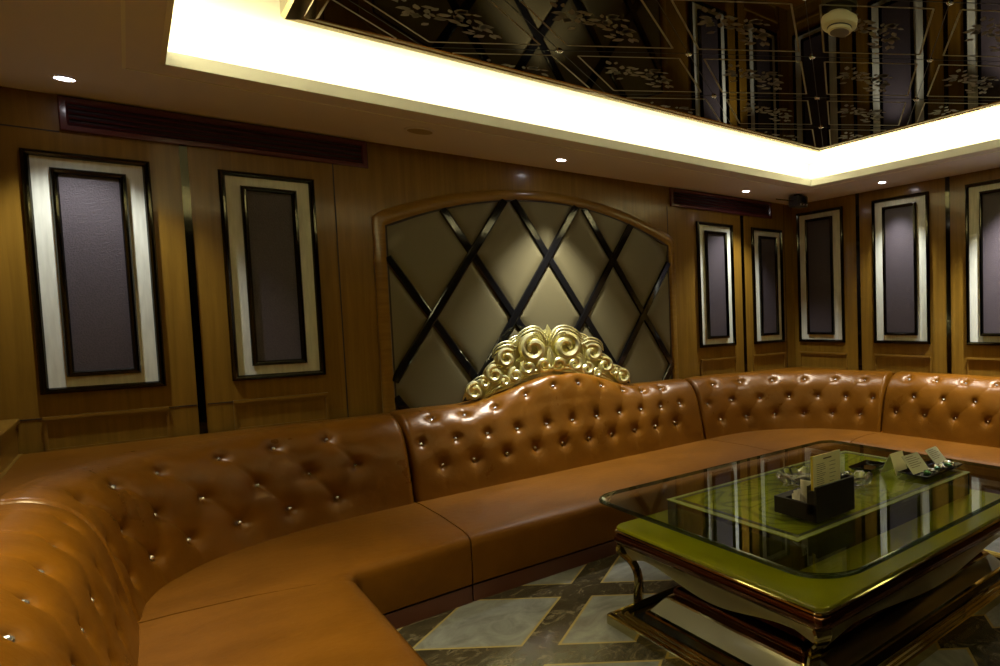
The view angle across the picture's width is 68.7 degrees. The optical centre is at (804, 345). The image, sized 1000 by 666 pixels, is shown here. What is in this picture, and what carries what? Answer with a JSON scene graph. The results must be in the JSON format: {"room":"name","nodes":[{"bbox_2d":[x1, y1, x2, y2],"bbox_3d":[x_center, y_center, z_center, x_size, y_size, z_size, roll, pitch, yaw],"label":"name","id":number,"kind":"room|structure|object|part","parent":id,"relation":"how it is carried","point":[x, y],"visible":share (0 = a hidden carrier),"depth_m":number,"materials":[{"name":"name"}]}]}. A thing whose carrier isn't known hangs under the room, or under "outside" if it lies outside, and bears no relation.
{"room":"karaoke lounge room","nodes":[
{"label":"karaoke lounge room","id":0,"kind":"room"},
{"bbox_2d":[0,86,795,453],"bbox_3d":[-2.123,-0.274,5.170,0.100,3.100,5.950,2,4,43],"label":"wall","id":1,"kind":"structure","parent":0,"point":[394,175],"depth_m":3.84,"materials":[{"name":"brown wood"}]},
{"bbox_2d":[19,147,166,394],"bbox_3d":[-3.730,-0.380,3.355,0.041,1.235,0.453,2,4,43],"label":"wall panel","id":2,"kind":"object","parent":1,"relation":"attached to","point":[89,219],"visible":1,"depth_m":3.34,"materials":[{"name":"purple fabric"}]},
{"bbox_3d":[-3.726,-0.380,3.352,0.031,1.069,0.267,2,4,43],"label":"frame","id":3,"kind":"part","parent":2,"relation":"part of","materials":[{"name":"black metal"}]},
{"bbox_2d":[57,95,367,168],"bbox_3d":[-3.357,-1.228,3.737,0.028,0.174,1.334,2,4,43],"label":"air vent","id":4,"kind":"object","parent":1,"relation":"in","point":[78,115],"visible":1,"depth_m":3.64,"materials":[{"name":"red paint"}]},
{"bbox_2d":[217,169,325,380],"bbox_3d":[-3.233,-0.420,3.883,0.041,1.235,0.449,2,4,43],"label":"wall panel","id":5,"kind":"object","parent":1,"relation":"attached to","point":[269,222],"visible":1,"depth_m":3.87,"materials":[{"name":"purple fabric"}]},
{"bbox_3d":[-3.229,-0.420,3.879,0.031,1.069,0.263,2,4,43],"label":"frame","id":6,"kind":"part","parent":5,"relation":"part of","materials":[{"name":"black metal"}]},
{"bbox_2d":[0,124,787,420],"bbox_3d":[-2.135,-0.469,5.076,0.003,1.900,5.618,2,4,43],"label":"trim","id":7,"kind":"structure","parent":1,"relation":"attached to","point":[0,124],"depth_m":4.13,"materials":[{"name":"brown"}]},
{"bbox_2d":[42,352,785,451],"bbox_3d":[-2.044,0.324,5.182,0.022,0.211,5.340,2,4,43],"label":"trim","id":8,"kind":"structure","parent":1,"relation":"attached to","point":[144,411],"depth_m":3.57,"materials":[{"name":"brown wood"}]},
{"bbox_2d":[178,145,747,433],"bbox_3d":[-2.062,-0.360,5.155,0.006,1.770,4.204,2,4,43],"label":"trim","id":9,"kind":"structure","parent":1,"relation":"attached to","point":[183,158],"depth_m":3.64,"materials":[{"name":"black metal"}]},
{"bbox_2d":[371,190,678,412],"bbox_3d":[-2.046,-0.363,5.152,0.034,1.740,2.415,2,4,43],"label":"wall panel","id":10,"kind":"object","parent":1,"relation":"attached to","point":[458,276],"visible":0.79,"depth_m":4.87,"materials":[{"name":"beige leather"}]},
{"bbox_2d":[696,221,735,347],"bbox_3d":[-0.877,-0.608,6.383,0.041,1.235,0.455,2,4,43],"label":"wall panel","id":11,"kind":"object","parent":1,"relation":"attached to","point":[714,241],"visible":1,"depth_m":6.37,"materials":[{"name":"purple fabric"}]},
{"bbox_3d":[-0.874,-0.608,6.379,0.031,1.069,0.269,2,4,43],"label":"frame","id":12,"kind":"part","parent":11,"relation":"part of","materials":[{"name":"black metal"}]},
{"bbox_2d":[669,187,771,218],"bbox_3d":[-0.812,-1.431,6.439,0.028,0.174,1.305,2,4,43],"label":"air vent","id":13,"kind":"object","parent":1,"relation":"in","point":[681,198],"visible":1,"depth_m":6.38,"materials":[{"name":"brown metal"}]},
{"bbox_2d":[751,227,784,343],"bbox_3d":[-0.389,-0.647,6.901,0.041,1.235,0.446,2,4,43],"label":"wall panel","id":14,"kind":"object","parent":1,"relation":"attached to","point":[766,244],"visible":1,"depth_m":6.89,"materials":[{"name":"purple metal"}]},
{"bbox_3d":[-0.385,-0.647,6.898,0.031,1.069,0.260,2,4,43],"label":"frame","id":15,"kind":"part","parent":14,"relation":"part of","materials":[{"name":"black wood"}]},
{"bbox_2d":[0,0,999,204],"bbox_3d":[-0.052,-1.389,3.136,5.660,0.045,5.750,2,4,43],"label":"ceiling","id":16,"kind":"structure","parent":0,"point":[80,40],"depth_m":3.48,"materials":[{"name":"white paint"}]},
{"bbox_2d":[50,75,78,81],"bbox_3d":[-3.539,-1.277,3.044,0.092,0.006,0.092,2,4,43],"label":"recessed light","id":17,"kind":"object","parent":16,"relation":"in","point":[57,77],"visible":1,"depth_m":3.04,"materials":[{"name":"white paint"}]},
{"bbox_2d":[404,127,434,134],"bbox_3d":[-2.426,-1.353,4.014,0.170,0.008,0.170,2,4,43],"label":"ceiling disc","id":18,"kind":"object","parent":16,"relation":"attached to","point":[414,130],"visible":1,"depth_m":4.00,"materials":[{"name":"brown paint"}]},
{"bbox_2d":[120,0,999,190],"bbox_3d":[-0.055,-1.373,3.191,4.174,0.014,4.617,2,4,43],"label":"trim","id":19,"kind":"structure","parent":16,"relation":"attached to","point":[123,30],"depth_m":3.58,"materials":[{"name":"gold paint"}]},
{"bbox_2d":[555,158,567,161],"bbox_3d":[-1.850,-1.411,4.837,0.092,0.006,0.092,2,4,43],"label":"recessed light","id":20,"kind":"object","parent":16,"relation":"in","point":[556,159],"visible":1,"depth_m":4.82,"materials":[{"name":"white paint"}]},
{"bbox_2d":[159,0,999,186],"bbox_3d":[-0.031,-1.396,3.167,3.872,0.062,4.385,2,4,43],"label":"trim","id":21,"kind":"structure","parent":16,"relation":"attached to","point":[167,58],"depth_m":3.91,"materials":[{"name":"white paint"}]},
{"bbox_2d":[167,0,999,178],"bbox_3d":[-0.035,-1.566,3.158,4.532,0.305,5.041,2,4,43],"label":"cove","id":22,"kind":"object","parent":16,"relation":"attached to","point":[247,33],"visible":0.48,"depth_m":4.11,"materials":[{"name":"white paint"}]},
{"bbox_2d":[279,0,999,151],"bbox_3d":[-0.116,-1.587,3.184,2.705,0.159,3.565,2,4,43],"label":"mirror","id":23,"kind":"object","parent":22,"relation":"attached to","point":[766,69],"visible":0.99,"depth_m":3.27,"materials":[{"name":"brown mirror"}]},
{"bbox_2d":[821,8,857,36],"bbox_3d":[0.158,-1.467,2.897,0.168,0.085,0.168,2,4,43],"label":"smoke detector","id":24,"kind":"object","parent":23,"relation":"attached to","point":[839,22],"visible":1,"depth_m":2.85,"materials":[{"name":"beige plastic"}]},
{"bbox_2d":[830,28,848,36],"bbox_3d":[0.159,-1.427,2.899,0.088,0.005,0.088,2,4,43],"label":"grille","id":25,"kind":"object","parent":24,"relation":"attached to","point":[835,32],"depth_m":2.89,"materials":[{"name":"brown plastic"}]},
{"bbox_2d":[776,194,807,208],"bbox_3d":[-0.125,-1.477,6.460,0.169,0.128,0.318,2,4,43],"label":"speaker","id":26,"kind":"object","parent":16,"relation":"attached to","point":[798,201],"visible":1,"depth_m":6.46},
{"bbox_2d":[396,537,999,665],"bbox_3d":[0.013,1.378,3.282,5.860,0.100,5.950,2,4,43],"label":"floor","id":27,"kind":"structure","parent":0,"point":[560,619],"depth_m":3.07,"materials":[{"name":"stone"}]},
{"bbox_2d":[0,503,427,665],"bbox_3d":[-1.900,0.984,2.033,1.630,0.909,1.051,2,4,43],"label":"sofa section","id":28,"kind":"object","parent":27,"relation":"on","point":[64,601],"visible":1,"depth_m":2.17,"materials":[{"name":"leather"}]},
{"bbox_3d":[-2.145,0.854,1.796,1.582,0.605,0.351,2,4,45],"label":"backrest","id":29,"kind":"part","parent":28,"relation":"part of","materials":[{"name":"leather"}]},
{"bbox_3d":[-1.801,1.203,2.144,1.630,0.279,0.776,2,4,43],"label":"seat","id":30,"kind":"part","parent":28,"relation":"part of","materials":[{"name":"leather"}]},
{"bbox_2d":[0,413,472,628],"bbox_3d":[-2.772,0.943,3.231,1.573,0.905,1.585,2,4,43],"label":"sofa section","id":31,"kind":"object","parent":27,"relation":"on","point":[190,522],"visible":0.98,"depth_m":3.19,"materials":[{"name":"leather"}]},
{"bbox_2d":[0,413,390,495],"bbox_3d":[-2.834,0.553,3.260,1.428,0.084,1.584,2,4,43],"label":"corner shelf","id":32,"kind":"object","parent":31,"relation":"attached to","point":[118,469],"depth_m":3.17,"materials":[{"name":"wood"}]},
{"bbox_3d":[-2.516,1.163,3.215,1.170,0.279,1.281,2,4,43],"label":"seat","id":33,"kind":"part","parent":31,"relation":"part of","materials":[{"name":"leather"}]},
{"bbox_2d":[390,324,785,600],"bbox_3d":[-1.476,0.561,4.714,1.447,1.451,2.417,2,4,43],"label":"sofa section","id":34,"kind":"object","parent":27,"relation":"on","point":[522,467],"visible":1,"depth_m":4.55,"materials":[{"name":"leather"}]},
{"bbox_3d":[-1.822,0.596,5.036,0.471,0.763,2.408,2,4,43],"label":"backrest","id":35,"kind":"part","parent":34,"relation":"part of","materials":[{"name":"leather"}]},
{"bbox_3d":[-1.354,1.061,4.637,1.144,0.279,2.399,2,4,43],"label":"seat","id":36,"kind":"part","parent":34,"relation":"part of","materials":[{"name":"leather"}]},
{"bbox_2d":[684,367,894,465],"bbox_3d":[-0.095,0.725,6.161,1.465,0.905,1.573,2,4,43],"label":"sofa section","id":37,"kind":"object","parent":27,"relation":"on","point":[774,410],"visible":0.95,"depth_m":6.21,"materials":[{"name":"leather"}]},
{"bbox_3d":[-0.087,0.961,5.966,1.177,0.279,1.270,2,4,43],"label":"seat","id":38,"kind":"part","parent":37,"relation":"part of","materials":[{"name":"leather"}]},
{"bbox_2d":[754,367,894,374],"bbox_3d":[-0.119,0.336,6.154,1.425,0.084,1.572,2,4,43],"label":"corner shelf","id":39,"kind":"object","parent":37,"relation":"attached to","point":[791,370],"depth_m":6.47,"materials":[{"name":"wood"}]},
{"bbox_2d":[599,440,999,665],"bbox_3d":[0.132,1.027,3.385,1.627,0.585,1.938,2,4,43],"label":"coffee table","id":40,"kind":"object","parent":27,"relation":"on","point":[890,579],"visible":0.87,"depth_m":2.86,"materials":[{"name":"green glass"}]},
{"bbox_3d":[-0.890,1.147,3.245,0.127,0.302,0.080,0,3,19],"label":"leg","id":41,"kind":"part","parent":40,"relation":"part of","materials":[{"name":"gold metal"}]},
{"bbox_2d":[776,465,810,484],"bbox_3d":[-0.020,0.708,3.470,0.275,0.050,0.268,2,4,43],"label":"ashtray","id":42,"kind":"object","parent":40,"relation":"on","point":[789,475],"visible":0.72,"depth_m":3.51,"materials":[{"name":"clear glass"}]},
{"bbox_3d":[0.130,0.942,3.380,1.450,0.063,1.730,2,4,43],"label":"red bronze moulding","id":43,"kind":"part","parent":40,"relation":"part of","materials":[{"name":"brown metal"}]},
{"bbox_2d":[774,474,854,522],"bbox_3d":[0.045,0.682,2.938,0.262,0.155,0.265,2,4,43],"label":"tissue box","id":44,"kind":"object","parent":40,"relation":"on","point":[829,500],"visible":0.93,"depth_m":2.84,"materials":[{"name":"black"}]},
{"bbox_3d":[-0.025,0.690,3.005,0.041,0.012,0.237,2,4,43],"label":"lid","id":45,"kind":"part","parent":44,"relation":"part of","materials":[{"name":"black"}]},
{"bbox_2d":[792,479,810,502],"bbox_3d":[-0.015,0.667,2.904,0.087,0.128,0.121,-1,3,6],"label":"tissue","id":46,"kind":"object","parent":44,"relation":"in","point":[799,494],"visible":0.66,"depth_m":2.88,"materials":[{"name":"white paper"}]},
{"bbox_2d":[810,450,839,490],"bbox_3d":[0.096,0.603,2.847,0.014,0.250,0.184,2,4,43],"label":"menu card","id":47,"kind":"object","parent":44,"relation":"in","point":[825,467],"visible":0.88,"depth_m":2.83,"materials":[{"name":"beige paper"}]},
{"bbox_3d":[0.051,1.171,2.359,0.080,0.302,0.127,-3,3,-22],"label":"leg","id":48,"kind":"part","parent":40,"relation":"part of","materials":[{"name":"gold metal"}]},
{"bbox_2d":[841,470,872,485],"bbox_3d":[0.276,0.706,3.383,0.176,0.050,0.172,2,4,43],"label":"ashtray","id":49,"kind":"object","parent":40,"relation":"on","point":[860,478],"visible":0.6,"depth_m":3.39,"materials":[{"name":"clear glass"}]},
{"bbox_2d":[848,460,884,471],"bbox_3d":[0.372,0.701,3.704,0.154,0.020,0.196,1,4,38],"label":"tray","id":50,"kind":"object","parent":40,"relation":"on","point":[866,465],"visible":0.84,"depth_m":3.72,"materials":[{"name":"black"}]},
{"bbox_2d":[880,450,906,475],"bbox_3d":[0.512,0.658,3.594,0.113,0.115,0.135,2,4,43],"label":"tent card","id":51,"kind":"object","parent":40,"relation":"on","point":[895,460],"visible":0.96,"depth_m":3.58,"materials":[{"name":"beige paper"}]},
{"bbox_2d":[898,459,963,478],"bbox_3d":[0.718,0.698,3.612,0.196,0.020,0.402,2,4,43],"label":"tray","id":52,"kind":"object","parent":40,"relation":"on","point":[930,463],"visible":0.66,"depth_m":3.56,"materials":[{"name":"black plastic"}]},
{"bbox_2d":[902,452,927,474],"bbox_3d":[0.613,0.649,3.523,0.087,0.088,0.152,2,4,43],"label":"card","id":53,"kind":"object","parent":52,"relation":"on","point":[915,463],"visible":1,"depth_m":3.52,"materials":[{"name":"beige paper"}]},
{"bbox_2d":[920,470,933,474],"bbox_3d":[0.670,0.694,3.485,0.028,0.028,0.084,-4,4,-38],"label":"wrapped candy","id":54,"kind":"object","parent":52,"relation":"on","point":[926,472],"visible":1,"depth_m":3.47,"materials":[{"name":"green plastic"}]},
{"bbox_2d":[927,468,938,472],"bbox_3d":[0.699,0.691,3.526,0.084,0.028,0.028,1,4,32],"label":"wrapped candy","id":55,"kind":"object","parent":52,"relation":"on","point":[929,469],"visible":0.7,"depth_m":3.51,"materials":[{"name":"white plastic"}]},
{"bbox_2d":[925,446,945,463],"bbox_3d":[0.766,0.640,3.720,0.074,0.079,0.135,1,4,39],"label":"card","id":56,"kind":"object","parent":52,"relation":"on","point":[934,453],"visible":0.98,"depth_m":3.71,"materials":[{"name":"beige paper"}]},
{"bbox_2d":[933,466,943,470],"bbox_3d":[0.741,0.688,3.563,0.084,0.028,0.028,-3,4,-33],"label":"wrapped candy","id":57,"kind":"object","parent":52,"relation":"on","point":[939,468],"visible":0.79,"depth_m":3.56,"materials":[{"name":"green plastic"}]},
{"bbox_2d":[934,464,948,468],"bbox_3d":[0.775,0.685,3.606,0.028,0.028,0.084,-4,4,-40],"label":"wrapped candy","id":58,"kind":"object","parent":52,"relation":"on","point":[935,465],"visible":0.74,"depth_m":3.59,"materials":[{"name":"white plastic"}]},
{"bbox_2d":[940,462,954,467],"bbox_3d":[0.816,0.682,3.643,0.084,0.028,0.028,2,4,43],"label":"wrapped candy","id":59,"kind":"object","parent":52,"relation":"on","point":[946,464],"visible":0.84,"depth_m":3.63,"materials":[{"name":"green"}]},
{"bbox_2d":[942,460,954,464],"bbox_3d":[0.828,0.679,3.700,0.084,0.028,0.028,0,3,28],"label":"wrapped candy","id":60,"kind":"object","parent":52,"relation":"on","point":[944,461],"visible":0.72,"depth_m":3.69,"materials":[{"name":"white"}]},
{"bbox_2d":[850,371,999,493],"bbox_3d":[1.431,0.739,5.212,2.141,0.905,0.872,2,4,43],"label":"sofa section","id":61,"kind":"object","parent":27,"relation":"on","point":[956,414],"visible":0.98,"depth_m":5.51,"materials":[{"name":"leather"}]},
{"bbox_3d":[1.346,0.971,5.124,2.136,0.279,0.602,2,4,43],"label":"seat","id":62,"kind":"part","parent":61,"relation":"part of","materials":[{"name":"leather"}]},
{"bbox_3d":[1.598,0.576,5.385,2.141,0.605,0.374,2,4,43],"label":"backrest","id":63,"kind":"part","parent":61,"relation":"part of","materials":[{"name":"leather"}]},
{"bbox_2d":[774,484,815,522],"bbox_3d":[0.045,0.722,2.941,0.260,0.075,0.265,2,4,43],"label":"tray","id":64,"kind":"object","parent":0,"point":[784,503],"depth_m":2.85,"materials":[{"name":"black"}]},
{"bbox_2d":[792,167,999,376],"bbox_3d":[2.014,-0.378,5.289,5.760,3.100,0.100,2,4,43],"label":"wall","id":65,"kind":"structure","parent":0,"point":[937,349],"depth_m":6.10,"materials":[{"name":"brown wood"}]},
{"bbox_2d":[796,206,844,342],"bbox_3d":[0.162,-0.752,6.910,0.657,1.427,0.041,2,4,43],"label":"wall panel","id":66,"kind":"object","parent":65,"relation":"attached to","point":[820,246],"visible":1,"depth_m":6.89,"materials":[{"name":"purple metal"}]},
{"bbox_3d":[0.158,-0.752,6.906,0.381,1.261,0.031,2,4,43],"label":"frame","id":67,"kind":"part","parent":66,"relation":"part of","materials":[{"name":"black metal"}]},
{"bbox_2d":[800,352,999,374],"bbox_3d":[0.950,0.197,6.251,2.745,0.211,0.022,2,4,43],"label":"trim","id":68,"kind":"structure","parent":65,"relation":"attached to","point":[801,353],"depth_m":6.32,"materials":[{"name":"brown wood"}]},
{"bbox_2d":[871,191,930,343],"bbox_3d":[0.923,-0.734,6.193,0.655,1.430,0.041,2,4,43],"label":"wall panel","id":69,"kind":"object","parent":65,"relation":"attached to","point":[900,224],"visible":1,"depth_m":6.18,"materials":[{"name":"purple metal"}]},
{"bbox_3d":[0.920,-0.733,6.190,0.387,1.264,0.031,2,4,43],"label":"frame","id":70,"kind":"part","parent":69,"relation":"part of","materials":[{"name":"black metal"}]},
{"bbox_2d":[855,176,951,373],"bbox_3d":[1.321,-0.567,5.855,2.137,1.950,0.006,2,4,43],"label":"trim","id":71,"kind":"structure","parent":65,"relation":"attached to","point":[947,179],"depth_m":5.88,"materials":[{"name":"black metal"}]},
{"bbox_2d":[965,179,999,345],"bbox_3d":[1.681,-0.714,5.481,0.655,1.430,0.041,2,4,43],"label":"wall panel","id":72,"kind":"object","parent":65,"relation":"attached to","point":[982,199],"visible":1,"depth_m":5.58,"materials":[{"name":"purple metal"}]},
{"bbox_3d":[1.678,-0.713,5.477,0.375,1.264,0.031,2,4,43],"label":"frame","id":73,"kind":"part","parent":72,"relation":"part of","materials":[{"name":"black metal"}]},
{"bbox_3d":[-1.991,-0.058,1.038,5.760,3.100,0.100,2,4,43],"label":"wall","id":74,"kind":"structure","parent":0,"visible":0},
{"bbox_2d":[0,419,21,479],"bbox_3d":[-1.914,0.952,1.221,5.660,1.060,0.162,2,4,43],"label":"wainscot","id":75,"kind":"structure","parent":74,"relation":"attached to","point":[9,448],"depth_m":2.94,"materials":[{"name":"brown wood"}]}
]}

